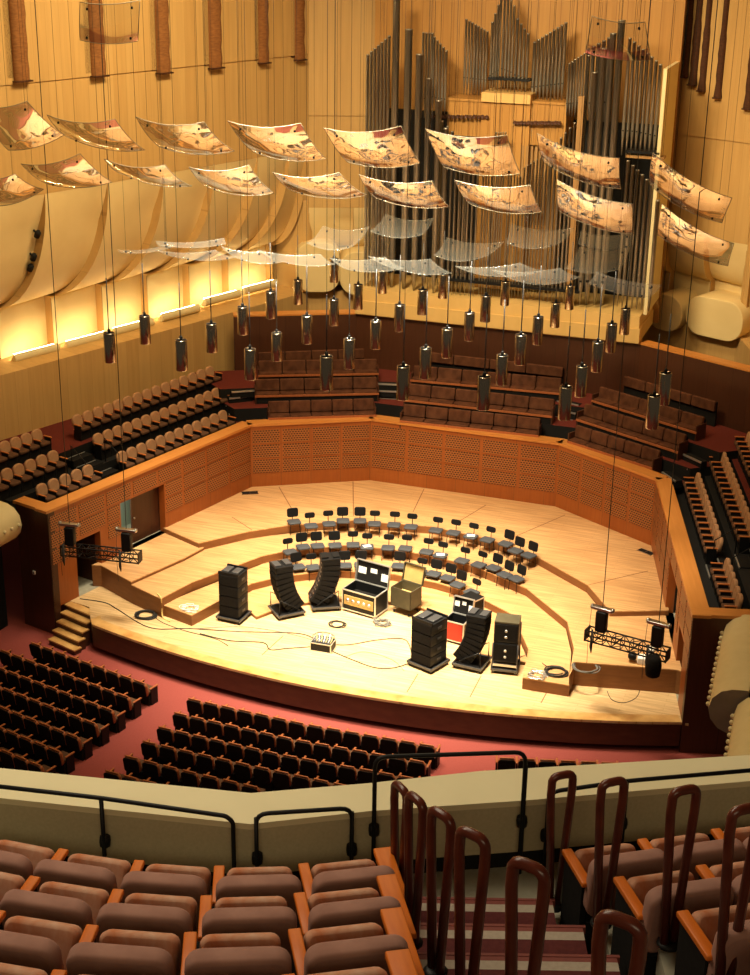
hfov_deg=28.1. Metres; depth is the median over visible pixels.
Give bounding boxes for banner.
[2,0,32,82]
[82,0,109,77]
[149,0,173,74]
[203,0,224,69]
[254,0,271,63]
[291,0,307,60]
[680,0,693,77]
[686,0,702,85]
[696,0,712,91]
[712,0,729,98]
[741,50,749,110]
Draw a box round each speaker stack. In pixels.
[216,563,251,624]
[407,608,449,673]
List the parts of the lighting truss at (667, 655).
plate, plate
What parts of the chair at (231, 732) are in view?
backrest, seat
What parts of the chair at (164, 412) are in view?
backrest, seat, armrest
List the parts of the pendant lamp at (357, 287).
stem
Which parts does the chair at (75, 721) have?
backrest, seat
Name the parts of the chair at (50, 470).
backrest, seat, armrest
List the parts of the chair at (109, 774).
backrest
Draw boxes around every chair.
[0,441,19,467]
[0,451,8,471]
[0,468,22,496]
[0,477,10,500]
[0,649,15,671]
[0,666,12,688]
[0,682,7,706]
[0,705,16,730]
[0,723,12,749]
[0,747,7,767]
[0,748,22,769]
[0,840,54,880]
[0,872,25,929]
[0,876,109,942]
[0,910,82,974]
[0,962,47,974]
[2,687,20,711]
[5,729,27,754]
[6,670,25,693]
[9,437,30,463]
[10,710,31,735]
[11,654,27,676]
[12,463,33,491]
[13,753,36,770]
[15,692,35,716]
[19,675,38,698]
[19,734,40,760]
[20,433,40,459]
[23,715,44,741]
[24,459,45,487]
[24,658,40,681]
[27,759,56,773]
[28,697,49,722]
[29,642,45,664]
[31,429,51,454]
[32,680,49,703]
[33,740,54,766]
[33,848,131,902]
[35,454,56,482]
[35,483,56,502]
[36,663,53,686]
[37,721,58,747]
[41,646,57,669]
[41,702,62,727]
[45,685,62,708]
[47,450,67,477]
[47,478,68,497]
[47,745,74,774]
[49,668,65,691]
[51,726,72,752]
[51,969,85,974]
[54,651,70,673]
[55,708,74,732]
[58,690,75,714]
[59,473,79,492]
[62,672,78,696]
[65,732,92,760]
[66,924,180,974]
[67,655,83,678]
[68,713,87,738]
[71,414,91,440]
[71,469,91,488]
[72,695,91,719]
[75,677,92,701]
[80,660,96,683]
[82,410,101,436]
[82,464,102,483]
[82,718,109,746]
[85,700,104,724]
[88,682,105,706]
[92,407,111,432]
[92,433,112,459]
[93,665,109,688]
[96,889,199,970]
[99,705,125,732]
[102,403,121,428]
[102,429,121,455]
[102,687,119,711]
[103,768,123,779]
[106,669,122,693]
[112,399,131,423]
[112,425,131,450]
[116,451,135,471]
[116,692,141,719]
[119,674,136,698]
[121,860,213,932]
[122,396,141,419]
[122,422,140,446]
[122,773,142,781]
[123,753,144,779]
[126,447,145,464]
[131,418,150,442]
[132,392,150,416]
[133,679,157,705]
[136,443,154,460]
[141,389,160,411]
[141,414,159,438]
[141,739,161,763]
[142,758,163,783]
[142,777,158,783]
[145,439,164,456]
[150,411,168,434]
[151,385,169,408]
[155,435,174,452]
[157,725,176,748]
[159,407,177,431]
[159,743,179,768]
[160,382,178,405]
[161,763,183,785]
[164,431,183,448]
[168,404,186,427]
[169,379,187,400]
[172,711,191,734]
[174,428,192,445]
[174,728,193,751]
[177,401,195,423]
[177,747,198,772]
[178,375,196,397]
[180,932,291,974]
[181,767,202,787]
[183,424,200,441]
[186,397,203,420]
[186,697,205,719]
[187,372,205,394]
[189,714,208,737]
[191,420,210,437]
[191,732,210,754]
[194,394,212,416]
[196,369,213,391]
[196,751,216,776]
[198,895,296,961]
[200,417,218,433]
[201,772,222,789]
[203,391,220,413]
[203,700,221,722]
[205,366,222,381]
[206,718,225,741]
[209,413,227,430]
[209,736,228,758]
[211,388,228,409]
[212,865,301,915]
[215,755,235,780]
[218,410,235,426]
[220,704,238,725]
[221,776,242,791]
[224,722,242,745]
[226,740,245,762]
[234,759,254,785]
[237,707,255,729]
[241,726,260,748]
[241,781,265,792]
[244,744,263,766]
[253,763,273,791]
[254,711,272,732]
[258,730,277,752]
[262,748,282,770]
[271,715,289,736]
[272,768,293,790]
[276,733,296,755]
[281,752,301,774]
[282,538,296,558]
[283,949,417,974]
[287,508,300,534]
[288,719,307,740]
[288,907,424,974]
[290,552,305,571]
[292,772,313,788]
[293,874,416,938]
[295,737,313,758]
[296,532,310,559]
[298,847,403,901]
[300,756,320,778]
[304,512,317,531]
[306,553,318,581]
[307,722,325,743]
[310,531,324,559]
[312,776,333,787]
[313,741,332,762]
[319,759,339,782]
[322,510,335,536]
[325,725,343,746]
[328,531,341,551]
[332,744,351,765]
[333,780,345,785]
[336,507,349,530]
[338,762,358,784]
[339,551,351,576]
[343,728,362,749]
[346,531,359,550]
[351,747,370,768]
[354,507,365,529]
[354,550,366,567]
[357,766,377,783]
[360,533,373,555]
[362,732,380,753]
[368,510,380,536]
[370,750,388,772]
[377,769,397,781]
[380,735,399,753]
[381,534,394,561]
[387,511,400,537]
[388,758,408,775]
[391,551,405,572]
[396,773,420,779]
[398,534,412,561]
[399,738,418,759]
[404,513,417,538]
[408,758,431,777]
[417,557,427,573]
[417,741,440,768]
[419,538,433,565]
[426,559,441,580]
[428,516,442,538]
[432,541,447,558]
[439,563,456,583]
[446,519,460,546]
[449,569,466,596]
[454,546,469,570]
[463,522,478,546]
[463,578,480,593]
[470,550,487,576]
[479,526,495,551]
[485,553,502,582]
[495,755,515,769]
[496,560,514,589]
[498,529,514,557]
[507,536,524,564]
[508,564,526,591]
[515,756,535,768]
[520,540,537,569]
[536,757,555,767]
[556,758,576,765]
[560,843,663,953]
[576,759,595,764]
[596,760,615,763]
[610,870,733,974]
[637,833,745,879]
[674,903,749,974]
[683,472,700,496]
[685,478,702,503]
[686,483,704,508]
[688,489,706,514]
[690,494,708,519]
[691,500,710,524]
[693,506,712,532]
[695,512,714,538]
[695,861,749,904]
[697,518,716,545]
[699,524,718,551]
[701,530,720,558]
[703,537,722,564]
[709,452,726,475]
[710,558,730,587]
[711,457,728,480]
[711,826,749,849]
[712,462,730,487]
[712,565,732,594]
[714,467,732,492]
[714,571,735,599]
[716,472,734,498]
[716,578,737,607]
[718,478,737,502]
[719,586,740,607]
[720,483,739,507]
[721,593,742,608]
[722,489,741,514]
[725,495,743,521]
[727,500,746,527]
[729,506,748,533]
[731,512,749,538]
[734,432,749,445]
[734,519,749,546]
[736,438,749,461]
[736,531,749,553]
[738,450,749,466]
[740,455,749,471]
[742,460,749,475]
[745,465,749,482]
[747,470,749,487]
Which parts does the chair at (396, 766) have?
seat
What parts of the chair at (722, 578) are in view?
armrest, backrest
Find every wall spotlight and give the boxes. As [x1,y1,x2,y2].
[27,263,33,271]
[29,252,36,261]
[33,229,40,238]
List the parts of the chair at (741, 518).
armrest, backrest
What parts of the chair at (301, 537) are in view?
backrest, seat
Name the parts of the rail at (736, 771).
post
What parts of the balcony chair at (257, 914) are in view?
armrest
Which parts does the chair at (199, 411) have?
backrest, seat, armrest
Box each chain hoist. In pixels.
[34,0,80,575]
[99,0,136,581]
[587,0,650,654]
[642,0,717,678]
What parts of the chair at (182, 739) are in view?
backrest, seat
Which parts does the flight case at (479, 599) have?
case lid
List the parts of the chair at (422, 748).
seat, backrest, armrest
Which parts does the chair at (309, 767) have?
backrest, seat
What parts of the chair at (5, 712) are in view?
seat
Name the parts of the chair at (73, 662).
seat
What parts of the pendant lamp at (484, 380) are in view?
stem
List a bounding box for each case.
[310,633,335,653]
[342,558,390,617]
[390,561,425,616]
[447,595,474,642]
[460,591,484,608]
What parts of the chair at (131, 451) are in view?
backrest, armrest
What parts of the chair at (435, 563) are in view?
seat, backrest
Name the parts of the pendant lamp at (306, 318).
stem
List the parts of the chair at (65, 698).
backrest, seat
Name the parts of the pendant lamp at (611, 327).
stem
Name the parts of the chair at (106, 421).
backrest, seat, armrest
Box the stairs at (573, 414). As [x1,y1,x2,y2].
[555,401,581,419]
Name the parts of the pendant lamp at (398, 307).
stem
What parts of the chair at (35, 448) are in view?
backrest, seat, armrest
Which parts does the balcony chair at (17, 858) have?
backrest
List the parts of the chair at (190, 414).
backrest, seat, armrest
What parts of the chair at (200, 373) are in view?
backrest, seat, armrest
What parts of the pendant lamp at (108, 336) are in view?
stem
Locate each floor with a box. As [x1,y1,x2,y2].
[0,384,219,509]
[0,482,723,777]
[69,586,688,745]
[92,533,203,602]
[131,528,597,692]
[164,553,570,696]
[178,862,676,974]
[195,369,746,492]
[232,486,646,584]
[248,578,525,664]
[262,636,546,702]
[573,615,680,694]
[676,459,749,608]
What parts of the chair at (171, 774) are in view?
backrest, seat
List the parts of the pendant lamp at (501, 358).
stem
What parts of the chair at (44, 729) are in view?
backrest, seat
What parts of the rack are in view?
frame post, rack lid, frame post, frame post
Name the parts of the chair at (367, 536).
seat, backrest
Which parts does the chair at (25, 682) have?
seat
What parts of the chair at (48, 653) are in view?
seat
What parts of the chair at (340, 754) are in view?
backrest, seat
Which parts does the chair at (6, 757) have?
backrest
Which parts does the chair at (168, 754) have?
backrest, seat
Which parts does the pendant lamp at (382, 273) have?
stem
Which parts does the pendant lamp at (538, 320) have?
stem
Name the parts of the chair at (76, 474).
backrest, armrest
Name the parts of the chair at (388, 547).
seat, backrest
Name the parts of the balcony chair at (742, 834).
armrest, backrest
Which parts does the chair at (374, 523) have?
seat, backrest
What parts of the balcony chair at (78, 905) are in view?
armrest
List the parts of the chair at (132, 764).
backrest, seat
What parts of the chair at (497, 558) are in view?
seat, backrest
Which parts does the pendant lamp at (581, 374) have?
stem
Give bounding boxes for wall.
[0,0,311,440]
[0,755,749,885]
[13,496,61,633]
[34,421,252,604]
[233,309,355,369]
[246,417,373,486]
[295,0,374,309]
[356,314,642,393]
[370,415,563,505]
[555,439,668,544]
[637,340,749,431]
[642,0,749,361]
[651,477,710,719]
[678,607,749,754]
[735,230,749,364]
[743,376,749,432]
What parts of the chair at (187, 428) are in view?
backrest, armrest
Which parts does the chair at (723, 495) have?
armrest, backrest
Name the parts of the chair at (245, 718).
backrest, seat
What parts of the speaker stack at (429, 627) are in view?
frame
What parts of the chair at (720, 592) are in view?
armrest, backrest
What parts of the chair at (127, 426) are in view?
backrest, seat, armrest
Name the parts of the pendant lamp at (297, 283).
stem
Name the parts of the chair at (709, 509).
armrest, backrest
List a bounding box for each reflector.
[0,0,63,150]
[0,12,43,205]
[21,10,111,187]
[47,0,144,151]
[79,0,139,43]
[104,9,190,186]
[114,9,169,253]
[136,2,233,154]
[156,12,217,247]
[157,0,227,259]
[189,11,273,195]
[223,0,274,262]
[228,26,325,161]
[266,38,326,265]
[273,80,365,198]
[314,0,364,247]
[324,0,419,167]
[339,14,395,271]
[359,0,448,208]
[377,13,431,236]
[379,9,443,273]
[425,3,520,175]
[440,0,505,259]
[454,0,541,213]
[467,2,535,276]
[504,2,571,284]
[512,6,577,246]
[537,5,620,188]
[557,0,637,234]
[573,0,641,269]
[584,5,644,247]
[585,0,650,60]
[595,0,675,296]
[649,0,738,222]
[657,0,747,265]
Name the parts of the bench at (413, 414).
panel, rail, panel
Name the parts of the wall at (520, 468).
acoustic panel, acoustic panel, acoustic panel, acoustic panel, acoustic panel, acoustic panel, acoustic panel, acoustic panel, acoustic panel, acoustic panel, acoustic panel, acoustic panel, acoustic panel, acoustic panel, acoustic panel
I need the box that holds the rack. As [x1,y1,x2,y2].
[490,613,521,674]
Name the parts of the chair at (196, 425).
backrest, armrest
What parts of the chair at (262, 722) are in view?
backrest, seat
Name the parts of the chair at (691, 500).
armrest, backrest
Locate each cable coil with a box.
[134,610,156,619]
[179,603,198,612]
[328,620,346,627]
[373,617,391,627]
[527,668,547,680]
[544,665,568,677]
[571,663,600,673]
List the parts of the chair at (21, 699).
seat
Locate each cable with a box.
[80,598,312,638]
[156,593,169,621]
[156,618,227,645]
[197,626,311,639]
[200,633,309,649]
[333,651,408,668]
[336,638,410,650]
[346,651,403,670]
[607,690,639,702]
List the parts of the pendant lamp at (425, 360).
stem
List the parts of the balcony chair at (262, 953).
armrest, backrest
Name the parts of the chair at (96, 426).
backrest, seat, armrest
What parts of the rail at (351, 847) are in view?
post, post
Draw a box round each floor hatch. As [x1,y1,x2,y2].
[242,491,258,494]
[637,548,652,555]
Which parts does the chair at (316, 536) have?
backrest, seat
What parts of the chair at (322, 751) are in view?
backrest, seat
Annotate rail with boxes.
[0,784,235,867]
[252,806,356,866]
[368,750,527,873]
[540,768,749,867]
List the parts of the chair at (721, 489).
armrest, backrest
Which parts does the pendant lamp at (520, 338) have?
stem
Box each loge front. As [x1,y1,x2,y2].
[0,501,21,629]
[706,614,749,733]
[723,698,749,756]
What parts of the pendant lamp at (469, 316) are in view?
stem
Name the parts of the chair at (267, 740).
backrest, seat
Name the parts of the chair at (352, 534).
seat, backrest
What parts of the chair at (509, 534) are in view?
seat, backrest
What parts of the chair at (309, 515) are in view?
backrest, seat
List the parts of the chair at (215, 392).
backrest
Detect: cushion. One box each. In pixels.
[0,455,7,462]
[0,483,8,491]
[0,872,25,900]
[8,451,18,458]
[9,479,20,486]
[19,447,28,454]
[20,474,32,481]
[30,443,39,450]
[33,469,43,477]
[39,881,109,942]
[40,439,49,446]
[42,765,50,772]
[43,465,54,472]
[45,494,55,501]
[55,489,66,496]
[56,461,66,468]
[61,751,69,763]
[67,484,78,491]
[67,853,131,902]
[79,479,89,486]
[79,737,86,748]
[81,424,89,431]
[90,421,100,427]
[90,475,100,482]
[96,723,103,734]
[99,929,180,974]
[101,417,110,423]
[102,443,110,450]
[111,413,119,419]
[111,439,120,446]
[121,409,130,415]
[122,435,130,442]
[124,893,197,931]
[125,461,134,468]
[130,406,139,412]
[130,432,139,438]
[135,457,144,463]
[140,428,148,434]
[141,402,149,408]
[145,453,153,459]
[145,864,210,894]
[150,399,158,404]
[150,424,158,431]
[154,449,163,455]
[158,421,167,427]
[160,395,167,401]
[164,445,172,451]
[168,392,177,397]
[168,417,176,423]
[173,441,181,448]
[176,414,185,420]
[178,388,186,394]
[182,437,190,444]
[186,410,193,416]
[187,385,195,391]
[191,434,199,440]
[194,407,202,413]
[196,382,203,387]
[199,932,280,947]
[201,430,208,436]
[203,404,211,409]
[205,378,212,384]
[209,427,217,433]
[212,400,219,406]
[213,375,220,381]
[214,896,286,907]
[218,423,225,429]
[220,398,227,403]
[226,420,234,425]
[227,866,292,875]
[255,379,278,390]
[256,390,279,394]
[258,351,284,360]
[258,360,281,370]
[259,371,281,374]
[268,401,288,412]
[270,412,289,417]
[280,378,303,389]
[280,390,303,394]
[282,360,305,370]
[283,370,305,374]
[285,350,310,360]
[290,400,310,411]
[290,412,310,416]
[303,922,383,950]
[304,378,319,389]
[305,390,328,393]
[306,360,319,370]
[306,370,319,373]
[308,887,379,910]
[308,967,387,974]
[311,399,331,411]
[311,411,332,415]
[311,859,375,878]
[312,349,337,359]
[329,389,352,393]
[332,399,352,410]
[332,411,353,415]
[333,359,352,369]
[333,370,353,373]
[333,377,352,388]
[338,348,363,358]
[353,377,376,388]
[353,388,376,392]
[353,398,373,409]
[353,410,374,414]
[354,359,376,369]
[354,369,376,372]
[401,416,424,421]
[404,404,425,417]
[409,383,431,396]
[409,395,430,401]
[412,376,436,381]
[414,365,437,377]
[418,351,453,364]
[424,418,447,424]
[426,406,448,419]
[429,398,454,404]
[431,386,455,399]
[436,378,460,383]
[438,367,461,379]
[446,421,469,426]
[448,409,470,422]
[453,400,476,406]
[454,355,489,368]
[455,389,476,402]
[460,380,477,384]
[462,370,486,381]
[469,423,492,429]
[471,411,493,424]
[487,372,510,384]
[490,359,525,372]
[490,392,504,404]
[490,404,503,409]
[491,383,510,387]
[492,425,515,431]
[494,413,516,427]
[502,406,527,412]
[504,394,529,407]
[510,385,535,389]
[511,374,535,386]
[515,428,536,434]
[517,416,540,429]
[526,363,562,376]
[527,409,550,415]
[529,397,554,410]
[535,387,558,392]
[536,376,561,388]
[569,437,590,445]
[575,425,592,440]
[575,843,635,872]
[578,415,602,424]
[583,404,604,420]
[585,442,606,450]
[591,430,608,445]
[593,397,616,405]
[597,422,621,430]
[599,386,620,402]
[602,447,623,455]
[603,410,624,426]
[607,435,625,451]
[613,403,637,411]
[617,428,641,437]
[618,392,640,408]
[619,453,640,461]
[622,416,644,432]
[623,376,645,390]
[624,440,642,456]
[627,870,694,905]
[633,409,645,415]
[636,458,651,466]
[637,434,662,443]
[639,398,660,413]
[641,446,660,460]
[642,422,665,439]
[645,382,657,393]
[650,833,709,850]
[658,441,677,450]
[659,406,682,421]
[659,416,678,424]
[663,428,686,444]
[670,388,691,404]
[675,422,695,430]
[680,411,704,426]
[691,395,715,411]
[692,903,749,944]
[693,515,706,521]
[695,521,708,527]
[697,527,711,533]
[699,533,713,539]
[701,540,715,546]
[703,546,717,553]
[709,861,743,880]
[710,568,724,574]
[712,574,727,581]
[714,581,729,589]
[716,588,731,596]
[718,487,731,493]
[719,596,734,603]
[721,603,734,607]
[723,826,749,842]
[727,510,740,516]
[729,516,743,522]
[731,522,745,528]
[734,528,748,534]
[736,534,748,541]
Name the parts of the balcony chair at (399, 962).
armrest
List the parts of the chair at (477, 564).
seat, backrest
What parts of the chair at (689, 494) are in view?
armrest, backrest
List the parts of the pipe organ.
case cornice, organ panel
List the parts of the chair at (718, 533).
armrest, backrest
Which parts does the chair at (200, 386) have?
backrest, seat, armrest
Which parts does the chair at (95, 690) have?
seat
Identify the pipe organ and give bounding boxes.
[355,0,686,343]
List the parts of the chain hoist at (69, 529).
chain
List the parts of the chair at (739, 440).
armrest, armrest, backrest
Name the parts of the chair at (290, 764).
backrest, seat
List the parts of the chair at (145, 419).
backrest, seat, armrest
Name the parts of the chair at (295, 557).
backrest, seat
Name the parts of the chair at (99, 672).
seat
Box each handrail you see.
[71,446,85,469]
[104,438,119,471]
[390,780,408,881]
[404,791,427,949]
[424,806,455,974]
[454,825,490,974]
[505,856,550,974]
[546,770,576,912]
[590,776,627,928]
[591,909,647,974]
[656,784,700,951]
[711,803,749,974]
[712,527,737,561]
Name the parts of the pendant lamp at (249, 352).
stem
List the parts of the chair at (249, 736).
backrest, seat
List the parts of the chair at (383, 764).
seat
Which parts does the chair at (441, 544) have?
seat, backrest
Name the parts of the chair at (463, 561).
seat, backrest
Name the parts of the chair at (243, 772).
backrest, seat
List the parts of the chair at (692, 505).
armrest, backrest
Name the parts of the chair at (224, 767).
backrest, seat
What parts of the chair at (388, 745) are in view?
backrest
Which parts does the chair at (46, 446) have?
backrest, seat, armrest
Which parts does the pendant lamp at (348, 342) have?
stem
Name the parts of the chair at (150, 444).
backrest, armrest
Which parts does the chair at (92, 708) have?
seat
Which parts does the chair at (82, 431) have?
backrest, armrest, seat, armrest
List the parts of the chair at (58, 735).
backrest, seat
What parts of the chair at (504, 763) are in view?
armrest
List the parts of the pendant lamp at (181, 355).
stem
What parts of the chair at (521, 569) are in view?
seat, backrest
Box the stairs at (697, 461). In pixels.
[662,453,706,488]
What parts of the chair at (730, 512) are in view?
armrest, backrest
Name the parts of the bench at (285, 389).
rail, panel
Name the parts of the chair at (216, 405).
backrest, seat, armrest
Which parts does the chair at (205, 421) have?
backrest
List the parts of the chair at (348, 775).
seat, backrest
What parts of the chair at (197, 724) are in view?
backrest, seat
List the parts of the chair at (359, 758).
backrest, seat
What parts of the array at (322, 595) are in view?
fly frame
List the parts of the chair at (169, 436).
backrest, armrest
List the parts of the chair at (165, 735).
backrest, seat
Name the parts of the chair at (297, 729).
backrest, seat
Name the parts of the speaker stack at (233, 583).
frame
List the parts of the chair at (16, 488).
backrest, seat, armrest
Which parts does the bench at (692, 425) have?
panel, rail, panel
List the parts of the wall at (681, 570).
acoustic panel, acoustic panel, acoustic panel, acoustic panel, acoustic panel, acoustic panel, acoustic panel, acoustic panel, acoustic panel, acoustic panel, acoustic panel, acoustic panel, acoustic panel, acoustic panel, acoustic panel, acoustic panel, acoustic panel, acoustic panel, acoustic panel, acoustic panel, acoustic panel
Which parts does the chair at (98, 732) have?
backrest, seat, armrest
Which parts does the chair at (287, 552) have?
backrest, seat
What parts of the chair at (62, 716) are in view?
seat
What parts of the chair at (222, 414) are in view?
backrest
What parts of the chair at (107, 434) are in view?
backrest, seat, armrest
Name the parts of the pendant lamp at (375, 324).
stem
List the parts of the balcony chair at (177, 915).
armrest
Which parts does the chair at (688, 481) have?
armrest, armrest, backrest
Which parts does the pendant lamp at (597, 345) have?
stem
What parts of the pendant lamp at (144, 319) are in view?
stem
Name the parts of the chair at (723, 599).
armrest, backrest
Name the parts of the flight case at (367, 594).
panel, case trim, case lid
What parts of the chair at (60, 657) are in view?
seat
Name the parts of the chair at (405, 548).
seat, backrest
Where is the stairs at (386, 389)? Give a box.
[378,381,396,398]
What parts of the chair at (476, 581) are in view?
seat, backrest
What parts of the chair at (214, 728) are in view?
backrest, seat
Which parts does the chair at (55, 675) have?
seat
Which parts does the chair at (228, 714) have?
backrest, seat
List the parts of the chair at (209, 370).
backrest, armrest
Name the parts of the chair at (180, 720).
backrest, seat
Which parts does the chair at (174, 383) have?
backrest, seat, armrest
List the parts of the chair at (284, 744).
backrest, seat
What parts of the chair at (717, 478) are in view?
armrest, backrest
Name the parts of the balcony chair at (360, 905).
armrest, backrest, armrest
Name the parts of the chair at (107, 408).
backrest, seat, armrest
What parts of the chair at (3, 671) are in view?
seat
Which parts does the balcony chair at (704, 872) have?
armrest, backrest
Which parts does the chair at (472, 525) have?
seat, backrest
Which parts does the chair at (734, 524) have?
armrest, backrest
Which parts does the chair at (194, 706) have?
backrest, seat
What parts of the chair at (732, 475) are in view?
armrest, backrest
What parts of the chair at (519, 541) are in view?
seat, backrest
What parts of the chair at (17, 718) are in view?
backrest, seat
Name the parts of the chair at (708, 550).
armrest, backrest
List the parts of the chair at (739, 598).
armrest, backrest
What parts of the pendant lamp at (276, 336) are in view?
stem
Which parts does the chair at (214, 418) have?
backrest, armrest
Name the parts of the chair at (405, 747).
backrest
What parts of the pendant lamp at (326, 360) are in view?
stem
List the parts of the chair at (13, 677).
seat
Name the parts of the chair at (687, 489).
armrest, backrest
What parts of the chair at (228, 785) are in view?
backrest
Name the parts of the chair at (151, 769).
backrest, seat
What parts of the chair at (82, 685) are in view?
seat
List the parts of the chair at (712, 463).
armrest, backrest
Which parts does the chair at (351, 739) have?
backrest, seat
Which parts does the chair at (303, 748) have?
backrest, seat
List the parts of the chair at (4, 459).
seat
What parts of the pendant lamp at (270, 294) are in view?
stem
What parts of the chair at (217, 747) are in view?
backrest, seat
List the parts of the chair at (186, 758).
backrest, seat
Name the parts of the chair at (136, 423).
backrest, seat, armrest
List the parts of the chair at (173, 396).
backrest, seat, armrest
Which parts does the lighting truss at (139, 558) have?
plate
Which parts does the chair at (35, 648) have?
seat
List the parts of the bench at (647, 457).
panel, rail, panel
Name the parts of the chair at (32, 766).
backrest, armrest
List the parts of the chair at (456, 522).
seat, backrest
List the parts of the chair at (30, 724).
backrest, seat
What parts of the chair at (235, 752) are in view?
backrest, seat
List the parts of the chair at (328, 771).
backrest, seat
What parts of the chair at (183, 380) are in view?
backrest, seat, armrest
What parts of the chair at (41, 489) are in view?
backrest, armrest, armrest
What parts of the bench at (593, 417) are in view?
panel, rail, panel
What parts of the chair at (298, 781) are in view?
backrest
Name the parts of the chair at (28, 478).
backrest, seat, armrest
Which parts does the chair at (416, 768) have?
backrest, armrest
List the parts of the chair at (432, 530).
seat, backrest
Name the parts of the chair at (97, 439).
backrest, armrest, seat, armrest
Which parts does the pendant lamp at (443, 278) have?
stem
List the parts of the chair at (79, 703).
backrest, seat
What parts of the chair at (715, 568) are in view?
armrest, armrest, backrest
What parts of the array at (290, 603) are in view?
fly frame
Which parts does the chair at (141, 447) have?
backrest, armrest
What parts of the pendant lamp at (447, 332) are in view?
stem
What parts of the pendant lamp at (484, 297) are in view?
stem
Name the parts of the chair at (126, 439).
backrest, seat, armrest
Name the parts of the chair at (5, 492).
seat, armrest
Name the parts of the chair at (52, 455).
backrest, seat, armrest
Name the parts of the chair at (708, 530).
armrest, backrest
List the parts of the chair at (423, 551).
seat, backrest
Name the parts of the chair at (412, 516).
seat, backrest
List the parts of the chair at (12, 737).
backrest, seat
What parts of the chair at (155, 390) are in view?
backrest, seat, armrest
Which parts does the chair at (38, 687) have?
seat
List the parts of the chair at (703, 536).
armrest, backrest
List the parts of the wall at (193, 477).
acoustic panel, acoustic panel, acoustic panel, acoustic panel, acoustic panel, acoustic panel, acoustic panel, acoustic panel, acoustic panel, acoustic panel, acoustic panel, acoustic panel, acoustic panel, acoustic panel, acoustic panel, acoustic panel, acoustic panel, acoustic panel, acoustic panel, acoustic panel, acoustic panel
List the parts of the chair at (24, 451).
backrest, seat, armrest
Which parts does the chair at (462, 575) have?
seat, backrest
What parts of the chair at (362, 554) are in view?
backrest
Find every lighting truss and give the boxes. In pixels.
[60,542,142,564]
[584,625,670,662]
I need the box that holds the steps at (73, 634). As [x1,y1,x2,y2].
[48,602,91,654]
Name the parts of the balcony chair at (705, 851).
armrest, backrest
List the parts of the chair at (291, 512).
backrest, seat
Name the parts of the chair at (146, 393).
backrest, seat, armrest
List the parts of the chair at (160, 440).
backrest, armrest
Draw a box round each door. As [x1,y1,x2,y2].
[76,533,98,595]
[120,487,162,546]
[666,585,677,642]
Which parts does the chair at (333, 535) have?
backrest, seat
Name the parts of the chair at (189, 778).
backrest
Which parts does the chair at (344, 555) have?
backrest, seat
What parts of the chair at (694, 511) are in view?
armrest, backrest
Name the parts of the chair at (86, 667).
seat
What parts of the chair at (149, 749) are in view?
backrest, seat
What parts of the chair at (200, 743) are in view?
backrest, seat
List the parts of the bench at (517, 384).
rail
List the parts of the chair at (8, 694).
seat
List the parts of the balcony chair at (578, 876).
armrest, seat, backrest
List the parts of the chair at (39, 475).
backrest, seat, armrest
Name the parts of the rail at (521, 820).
post, post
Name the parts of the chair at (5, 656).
seat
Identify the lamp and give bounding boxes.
[11,343,59,361]
[64,331,105,347]
[91,0,115,363]
[112,318,154,334]
[130,0,150,344]
[158,304,199,321]
[169,3,187,371]
[201,290,240,306]
[202,0,217,353]
[237,30,247,334]
[241,279,278,294]
[244,13,255,380]
[266,0,275,318]
[271,0,281,361]
[293,0,302,304]
[302,50,311,343]
[320,0,332,390]
[329,0,338,325]
[329,147,338,282]
[343,48,354,369]
[353,57,362,309]
[370,0,380,349]
[378,32,386,293]
[394,15,405,331]
[396,0,411,400]
[417,0,430,315]
[419,0,435,379]
[438,11,451,298]
[441,0,458,358]
[463,10,481,340]
[476,1,500,410]
[480,3,498,322]
[495,0,519,385]
[500,11,518,305]
[514,0,538,365]
[532,0,556,344]
[550,0,574,327]
[558,6,590,420]
[564,3,588,309]
[574,6,606,397]
[590,1,622,372]
[605,0,636,352]
[619,261,630,334]
[628,646,653,664]
[645,4,688,429]
[658,0,699,405]
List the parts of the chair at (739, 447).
armrest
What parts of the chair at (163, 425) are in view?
backrest, seat, armrest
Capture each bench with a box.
[254,377,378,403]
[257,359,378,381]
[258,348,363,360]
[267,398,375,419]
[400,404,541,436]
[403,383,555,424]
[410,365,562,400]
[418,351,563,382]
[567,425,662,472]
[576,404,688,460]
[591,386,706,440]
[623,376,717,426]
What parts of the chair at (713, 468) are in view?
armrest, backrest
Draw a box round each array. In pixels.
[268,559,305,619]
[308,551,340,611]
[452,607,491,672]
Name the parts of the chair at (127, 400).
backrest, seat, armrest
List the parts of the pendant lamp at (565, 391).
stem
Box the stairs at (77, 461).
[67,452,118,479]
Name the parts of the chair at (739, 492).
armrest, backrest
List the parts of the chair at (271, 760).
backrest, seat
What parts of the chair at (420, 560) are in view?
backrest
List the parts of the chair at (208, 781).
backrest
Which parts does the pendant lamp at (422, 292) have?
stem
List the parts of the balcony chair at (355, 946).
armrest, backrest, armrest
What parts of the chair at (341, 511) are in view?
backrest, seat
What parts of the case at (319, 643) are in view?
mixer panel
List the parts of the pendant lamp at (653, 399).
stem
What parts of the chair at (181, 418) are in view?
backrest, seat, armrest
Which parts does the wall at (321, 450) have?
acoustic panel, acoustic panel, acoustic panel, acoustic panel, acoustic panel, acoustic panel, acoustic panel, acoustic panel, acoustic panel, acoustic panel, acoustic panel, acoustic panel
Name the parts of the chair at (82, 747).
backrest, seat, armrest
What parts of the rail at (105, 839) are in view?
post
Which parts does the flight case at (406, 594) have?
case lid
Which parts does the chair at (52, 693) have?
seat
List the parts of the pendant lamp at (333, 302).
stem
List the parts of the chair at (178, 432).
backrest, armrest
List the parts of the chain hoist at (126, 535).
chain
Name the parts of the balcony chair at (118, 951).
armrest, backrest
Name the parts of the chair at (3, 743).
seat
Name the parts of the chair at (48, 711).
backrest, seat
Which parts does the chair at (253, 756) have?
backrest, seat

